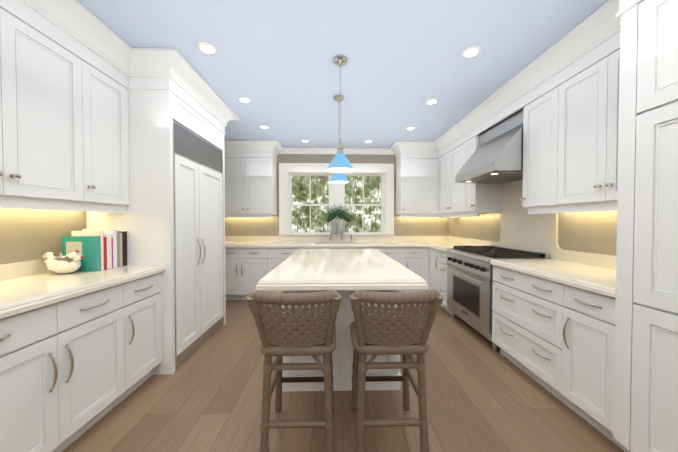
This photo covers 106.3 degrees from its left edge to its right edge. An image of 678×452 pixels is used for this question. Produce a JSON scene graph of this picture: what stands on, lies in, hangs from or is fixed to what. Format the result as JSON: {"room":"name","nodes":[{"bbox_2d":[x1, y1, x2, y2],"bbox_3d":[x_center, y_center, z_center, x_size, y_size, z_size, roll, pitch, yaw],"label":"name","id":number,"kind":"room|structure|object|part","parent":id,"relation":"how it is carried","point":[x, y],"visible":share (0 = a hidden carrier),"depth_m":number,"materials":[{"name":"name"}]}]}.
{"room":"kitchen","nodes":[
{"label":"kitchen","id":0,"kind":"room"},
{"bbox_2d":[0,208,85,263],"bbox_3d":[-2.116,-0.046,1.158,0.120,2.600,7.170,0,1,-1],"label":"wall","id":1,"kind":"structure","parent":0,"point":[29,234],"depth_m":1.72,"materials":[{"name":"beige paint"}]},
{"bbox_2d":[0,260,49,279],"bbox_3d":[-2.045,0.288,1.219,0.019,0.099,1.738,0,1,-1],"label":"backsplash","id":2,"kind":"structure","parent":1,"relation":"attached to","point":[31,267],"depth_m":1.64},
{"bbox_2d":[0,0,95,203],"bbox_3d":[-1.878,-0.747,1.276,0.355,1.197,0.949,0,1,-1],"label":"upper cabinet","id":3,"kind":"object","parent":1,"relation":"attached to","point":[92,108],"depth_m":1.48,"materials":[{"name":"white wood"}]},
{"bbox_3d":[-0.166,-1.242,2.426,3.822,0.245,4.426,0,1,-1],"label":"crown","id":4,"kind":"part","parent":3,"relation":"part of","materials":[{"name":"white wood"}]},
{"bbox_2d":[44,32,131,207],"bbox_3d":[-1.890,-0.756,1.853,0.355,1.197,0.443,0,1,-1],"label":"upper cabinet","id":5,"kind":"object","parent":1,"relation":"attached to","point":[113,69],"depth_m":1.92,"materials":[{"name":"white wood"}]},
{"bbox_2d":[225,154,448,235],"bbox_3d":[-0.043,-0.104,4.725,4.170,2.600,0.120,0,1,-1],"label":"wall","id":6,"kind":"structure","parent":0,"point":[402,226],"depth_m":4.65,"materials":[{"name":"beige paint"}]},
{"bbox_2d":[216,140,275,215],"bbox_3d":[-1.567,-0.797,4.442,0.876,1.197,0.357,0,1,-1],"label":"upper cabinet","id":7,"kind":"object","parent":6,"relation":"attached to","point":[249,166],"depth_m":4.27,"materials":[{"name":"white wood"}]},
{"bbox_2d":[223,236,447,239],"bbox_3d":[-0.041,0.224,4.658,4.164,0.115,0.019,0,1,-1],"label":"backsplash","id":8,"kind":"structure","parent":6,"relation":"attached to","point":[224,237],"depth_m":4.65,"materials":[{"name":"beige stone"}]},
{"bbox_2d":[279,163,393,233],"bbox_3d":[-0.042,-0.486,4.701,2.090,1.305,0.156,0,1,-1],"label":"window unit","id":9,"kind":"structure","parent":6,"relation":"in","point":[336,192],"depth_m":4.66,"materials":[{"name":"white wood"}]},
{"bbox_2d":[320,203,352,233],"bbox_3d":[-0.031,-0.149,4.656,0.644,0.593,0.097,0,1,-1],"label":"vase","id":10,"kind":"object","parent":9,"relation":"on","point":[331,215],"visible":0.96,"depth_m":4.64,"materials":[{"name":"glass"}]},
{"bbox_2d":[396,140,435,215],"bbox_3d":[1.380,-0.798,4.477,0.659,1.197,0.405,0,1,-1],"label":"upper cabinet","id":11,"kind":"object","parent":6,"relation":"attached to","point":[415,160],"depth_m":4.33,"materials":[{"name":"white wood"}]},
{"bbox_2d":[77,0,607,147],"bbox_3d":[0.029,-1.397,1.179,4.410,0.100,7.170,0,1,-1],"label":"ceiling","id":12,"kind":"structure","parent":0,"point":[272,60],"depth_m":1.99,"materials":[{"name":"blue paint"}]},
{"bbox_2d":[197,42,216,54],"bbox_3d":[-0.996,-1.351,1.926,0.138,0.015,0.134,0,1,-1],"label":"recessed light","id":13,"kind":"object","parent":12,"relation":"in","point":[211,49],"depth_m":1.93,"materials":[{"name":"white"}]},
{"bbox_2d":[238,96,250,102],"bbox_3d":[-1.013,-1.364,2.727,0.129,0.015,0.135,0,1,-1],"label":"recessed light","id":14,"kind":"object","parent":12,"relation":"in","point":[243,99],"depth_m":2.74,"materials":[{"name":"white"}]},
{"bbox_2d":[259,125,269,128],"bbox_3d":[-1.030,-1.376,3.516,0.128,0.015,0.113,0,1,-1],"label":"recessed light","id":15,"kind":"object","parent":12,"relation":"in","point":[261,126],"depth_m":3.52,"materials":[{"name":"white"}]},
{"bbox_2d":[328,95,349,183],"bbox_3d":[-0.002,-0.919,2.722,0.238,0.903,0.238,0,1,-1],"label":"pendant light","id":16,"kind":"object","parent":12,"relation":"hanging from","point":[338,178],"visible":0.69,"depth_m":2.68,"materials":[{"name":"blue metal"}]},
{"bbox_2d":[326,55,354,172],"bbox_3d":[0.010,-0.909,2.092,0.238,0.903,0.238,0,1,-1],"label":"pendant light","id":17,"kind":"object","parent":12,"relation":"hanging from","point":[340,163],"visible":1,"depth_m":2.07,"materials":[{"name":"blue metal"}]},
{"bbox_2d":[406,126,415,129],"bbox_3d":[1.000,-1.377,3.553,0.125,0.015,0.115,0,1,-1],"label":"recessed light","id":18,"kind":"object","parent":12,"relation":"in","point":[409,127],"depth_m":3.56,"materials":[{"name":"white"}]},
{"bbox_2d":[426,98,438,104],"bbox_3d":[1.019,-1.364,2.772,0.131,0.015,0.139,0,1,-1],"label":"recessed light","id":19,"kind":"object","parent":12,"relation":"in","point":[431,101],"depth_m":2.78,"materials":[{"name":"white"}]},
{"bbox_2d":[461,46,480,57],"bbox_3d":[1.022,-1.351,1.965,0.135,0.015,0.128,0,1,-1],"label":"recessed light","id":20,"kind":"object","parent":12,"relation":"in","point":[472,51],"depth_m":1.97,"materials":[{"name":"white"}]},
{"bbox_2d":[62,300,624,451],"bbox_3d":[0.029,1.303,1.223,4.410,0.100,7.170,0,1,-1],"label":"floor","id":21,"kind":"structure","parent":0,"point":[481,395],"depth_m":1.72,"materials":[{"name":"brown wood"}]},
{"bbox_2d":[0,296,75,451],"bbox_3d":[-1.743,0.826,0.865,0.607,0.864,1.001,0,1,-1],"label":"base cabinet","id":22,"kind":"object","parent":21,"relation":"on","point":[38,342],"depth_m":1.23,"materials":[{"name":"white wood"}]},
{"bbox_2d":[0,264,163,315],"bbox_3d":[-1.746,0.362,1.226,0.616,0.051,1.738,0,1,-1],"label":"countertop","id":23,"kind":"structure","parent":22,"relation":"on","point":[25,291],"depth_m":1.47,"materials":[{"name":"beige stone"}]},
{"bbox_2d":[42,250,83,273],"bbox_3d":[-1.897,0.247,1.752,0.271,0.162,0.130,0,1,-1],"label":"hen","id":24,"kind":"object","parent":23,"relation":"on","point":[67,263],"visible":1,"depth_m":1.72,"materials":[{"name":"white ceramic"}]},
{"bbox_2d":[60,231,103,270],"bbox_3d":[-1.892,0.181,1.851,0.306,0.290,0.050,0,1,-1],"label":"book stack","id":25,"kind":"object","parent":23,"relation":"on","point":[88,245],"visible":0.69,"depth_m":1.83,"materials":[{"name":"teal paper"}]},
{"bbox_2d":[82,229,126,269],"bbox_3d":[-1.855,0.174,1.983,0.230,0.301,0.209,0,1,-1],"label":"books","id":26,"kind":"object","parent":23,"relation":"on","point":[115,247],"visible":0.54,"depth_m":1.97,"materials":[{"name":"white paper"}]},
{"bbox_2d":[76,276,135,438],"bbox_3d":[-1.756,0.815,1.513,0.607,0.864,0.533,0,1,-1],"label":"base cabinet","id":27,"kind":"object","parent":21,"relation":"on","point":[106,316],"depth_m":1.58,"materials":[{"name":"white wood"}]},
{"bbox_2d":[136,268,163,388],"bbox_3d":[-1.764,0.809,1.881,0.607,0.864,0.442,0,1,-1],"label":"base cabinet","id":28,"kind":"object","parent":21,"relation":"on","point":[150,288],"depth_m":1.97,"materials":[{"name":"white wood"}]},
{"bbox_2d":[173,120,223,369],"bbox_3d":[-1.720,0.163,2.620,0.712,2.125,0.958,0,1,-1],"label":"fridge","id":29,"kind":"object","parent":21,"relation":"on","point":[198,235],"visible":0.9,"depth_m":2.49,"materials":[{"name":"white wood"}]},
{"bbox_2d":[224,248,243,303],"bbox_3d":[-1.702,0.770,4.339,0.363,0.864,0.607,0,1,-1],"label":"base cabinet","id":30,"kind":"object","parent":21,"relation":"on","point":[233,257],"depth_m":4.04,"materials":[{"name":"white wood"}]},
{"bbox_2d":[223,240,315,247],"bbox_3d":[-1.256,0.312,4.337,1.722,0.051,0.615,0,1,-1],"label":"countertop","id":31,"kind":"structure","parent":30,"relation":"on","point":[226,243],"depth_m":4.04,"materials":[{"name":"beige stone"}]},
{"bbox_2d":[321,218,351,241],"bbox_3d":[-0.043,0.072,4.514,0.575,0.422,0.200,0,1,-1],"label":"bridge faucet","id":32,"kind":"object","parent":31,"relation":"on","point":[341,235],"visible":0.94,"depth_m":4.58,"materials":[{"name":"silver metal"}]},
{"bbox_2d":[244,248,271,299],"bbox_3d":[-1.359,0.770,4.346,0.560,0.864,0.607,0,1,-1],"label":"base cabinet","id":33,"kind":"object","parent":21,"relation":"on","point":[257,261],"depth_m":4.05,"materials":[{"name":"white wood"}]},
{"bbox_2d":[246,290,340,451],"bbox_3d":[-0.227,0.785,1.471,0.469,0.929,0.537,0,1,-1],"label":"stool","id":34,"kind":"object","parent":21,"relation":"on","point":[296,334],"visible":1,"depth_m":1.33,"materials":[{"name":"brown wicker"}]},
{"bbox_2d":[272,248,315,292],"bbox_3d":[-0.817,0.770,4.357,0.764,0.864,0.607,0,1,-1],"label":"base cabinet","id":35,"kind":"object","parent":21,"relation":"on","point":[279,255],"depth_m":4.05,"materials":[{"name":"white wood"}]},
{"bbox_2d":[281,289,403,391],"bbox_3d":[0.001,0.798,2.585,0.912,0.864,1.362,0,1,-1],"label":"kitchen island","id":36,"kind":"object","parent":21,"relation":"on","point":[342,357],"depth_m":1.91,"materials":[{"name":"white wood"}]},
{"bbox_2d":[256,249,427,292],"bbox_3d":[0.004,0.339,2.402,1.026,0.060,1.790,0,1,-1],"label":"island countertop","id":37,"kind":"structure","parent":36,"relation":"on","point":[306,270],"depth_m":1.74,"materials":[{"name":"white stone"}]},
{"bbox_2d":[356,248,407,292],"bbox_3d":[0.738,0.769,4.388,0.746,0.864,0.607,0,1,-1],"label":"base cabinet","id":38,"kind":"object","parent":21,"relation":"on","point":[400,255],"depth_m":4.08,"materials":[{"name":"white wood"}]},
{"bbox_2d":[356,240,455,247],"bbox_3d":[1.186,0.312,4.386,1.722,0.051,0.615,0,1,-1],"label":"countertop","id":39,"kind":"structure","parent":38,"relation":"on","point":[359,243],"depth_m":4.21,"materials":[{"name":"beige stone"}]},
{"bbox_2d":[350,289,443,451],"bbox_3d":[0.285,0.785,1.481,0.469,0.929,0.537,0,1,-1],"label":"stool","id":40,"kind":"object","parent":21,"relation":"on","point":[373,335],"visible":1,"depth_m":1.34,"materials":[{"name":"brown wicker"}]},
{"bbox_2d":[408,248,419,291],"bbox_3d":[1.173,0.769,4.397,0.360,0.864,0.607,0,1,-1],"label":"base cabinet","id":41,"kind":"object","parent":21,"relation":"on","point":[413,253],"depth_m":4.09,"materials":[{"name":"white wood"}]},
{"bbox_2d":[428,248,435,289],"bbox_3d":[1.753,0.777,3.914,0.607,0.864,0.423,0,1,-1],"label":"base cabinet","id":42,"kind":"object","parent":21,"relation":"on","point":[431,251],"depth_m":3.96,"materials":[{"name":"white wood"}]},
{"bbox_2d":[436,248,491,315],"bbox_3d":[1.759,0.782,3.601,0.607,0.864,0.327,0,1,-1],"label":"base cabinet","id":43,"kind":"object","parent":21,"relation":"on","point":[441,274],"depth_m":3.60,"materials":[{"name":"white wood"}]},
{"bbox_2d":[428,244,479,251],"bbox_3d":[1.751,0.322,3.760,0.616,0.051,0.660,0,1,-1],"label":"countertop","id":44,"kind":"structure","parent":43,"relation":"on","point":[445,246],"depth_m":3.85,"materials":[{"name":"beige stone"}]},
{"bbox_2d":[443,245,550,350],"bbox_3d":[1.717,0.744,2.949,0.664,0.962,0.950,0,1,-1],"label":"range","id":45,"kind":"object","parent":21,"relation":"on","point":[469,269],"visible":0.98,"depth_m":2.77,"materials":[{"name":"silver metal"}]},
{"bbox_2d":[491,264,559,396],"bbox_3d":[1.790,0.807,2.055,0.607,0.864,0.818,0,1,-1],"label":"base cabinet","id":46,"kind":"object","parent":21,"relation":"on","point":[525,305],"depth_m":2.01,"materials":[{"name":"white wood"}]},
{"bbox_2d":[492,260,611,291],"bbox_3d":[1.789,0.351,1.910,0.616,0.051,1.093,0,1,-1],"label":"countertop","id":47,"kind":"structure","parent":46,"relation":"on","point":[586,275],"depth_m":1.87,"materials":[{"name":"beige stone"}]},
{"bbox_2d":[556,280,607,437],"bbox_3d":[1.801,0.815,1.539,0.607,0.864,0.335,0,1,-1],"label":"base cabinet","id":48,"kind":"object","parent":21,"relation":"on","point":[582,370],"depth_m":1.56,"materials":[{"name":"white wood"}]},
{"bbox_2d":[608,0,677,451],"bbox_3d":[1.798,0.079,1.070,0.632,2.351,0.577,0,1,-1],"label":"tall cabinet","id":49,"kind":"object","parent":21,"relation":"on","point":[643,290],"depth_m":1.23,"materials":[{"name":"white wood"}]},
{"bbox_2d":[449,108,616,255],"bbox_3d":[2.173,-0.048,1.244,0.120,2.600,7.170,0,1,-1],"label":"wall","id":50,"kind":"structure","parent":0,"point":[593,232],"depth_m":2.27,"materials":[{"name":"beige paint"}]},
{"bbox_2d":[436,120,483,215],"bbox_3d":[1.848,-0.789,3.893,0.416,1.197,0.918,0,1,-1],"label":"upper cabinet","id":51,"kind":"object","parent":50,"relation":"attached to","point":[450,146],"depth_m":3.85,"materials":[{"name":"white wood"}]},
{"bbox_2d":[464,120,471,211],"bbox_3d":[1.889,-0.780,3.373,0.355,1.197,0.362,0,1,-1],"label":"upper cabinet","id":52,"kind":"object","parent":50,"relation":"attached to","point":[467,123],"depth_m":3.38,"materials":[{"name":"white wood"}]},
{"bbox_2d":[455,109,523,182],"bbox_3d":[1.771,-0.822,2.791,0.616,0.602,0.779,0,1,-1],"label":"range hood","id":53,"kind":"object","parent":50,"relation":"attached to","point":[496,156],"visible":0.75,"depth_m":2.62,"materials":[{"name":"silver metal"}]},
{"bbox_2d":[472,84,519,211],"bbox_3d":[1.901,-0.771,2.793,0.355,1.197,0.914,0,1,-1],"label":"upper cabinet","id":54,"kind":"object","parent":50,"relation":"attached to","point":[486,197],"depth_m":3.06,"materials":[{"name":"white wood"}]},
{"bbox_2d":[520,60,559,211],"bbox_3d":[1.913,-0.761,2.179,0.355,1.197,0.431,0,1,-1],"label":"upper cabinet","id":55,"kind":"object","parent":50,"relation":"attached to","point":[534,86],"depth_m":2.24,"materials":[{"name":"white wood"}]},
{"bbox_2d":[548,24,611,207],"bbox_3d":[1.920,-0.756,1.841,0.355,1.197,0.482,0,1,-1],"label":"upper cabinet","id":56,"kind":"object","parent":50,"relation":"attached to","point":[569,71],"depth_m":1.90,"materials":[{"name":"white wood"}]},
{"bbox_2d":[592,0,631,203],"bbox_3d":[1.926,-0.751,1.536,0.355,1.197,0.367,0,1,-1],"label":"upper cabinet","id":57,"kind":"object","parent":50,"relation":"attached to","point":[606,28],"depth_m":1.67,"materials":[{"name":"white wood"}]},
{"label":"outside","id":58,"kind":"structure","parent":0,"visible":0},
{"bbox_2d":[292,176,380,231],"bbox_3d":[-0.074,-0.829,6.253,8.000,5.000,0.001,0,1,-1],"label":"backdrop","id":59,"kind":"structure","parent":58,"point":[355,225],"depth_m":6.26,"materials":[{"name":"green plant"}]}
]}

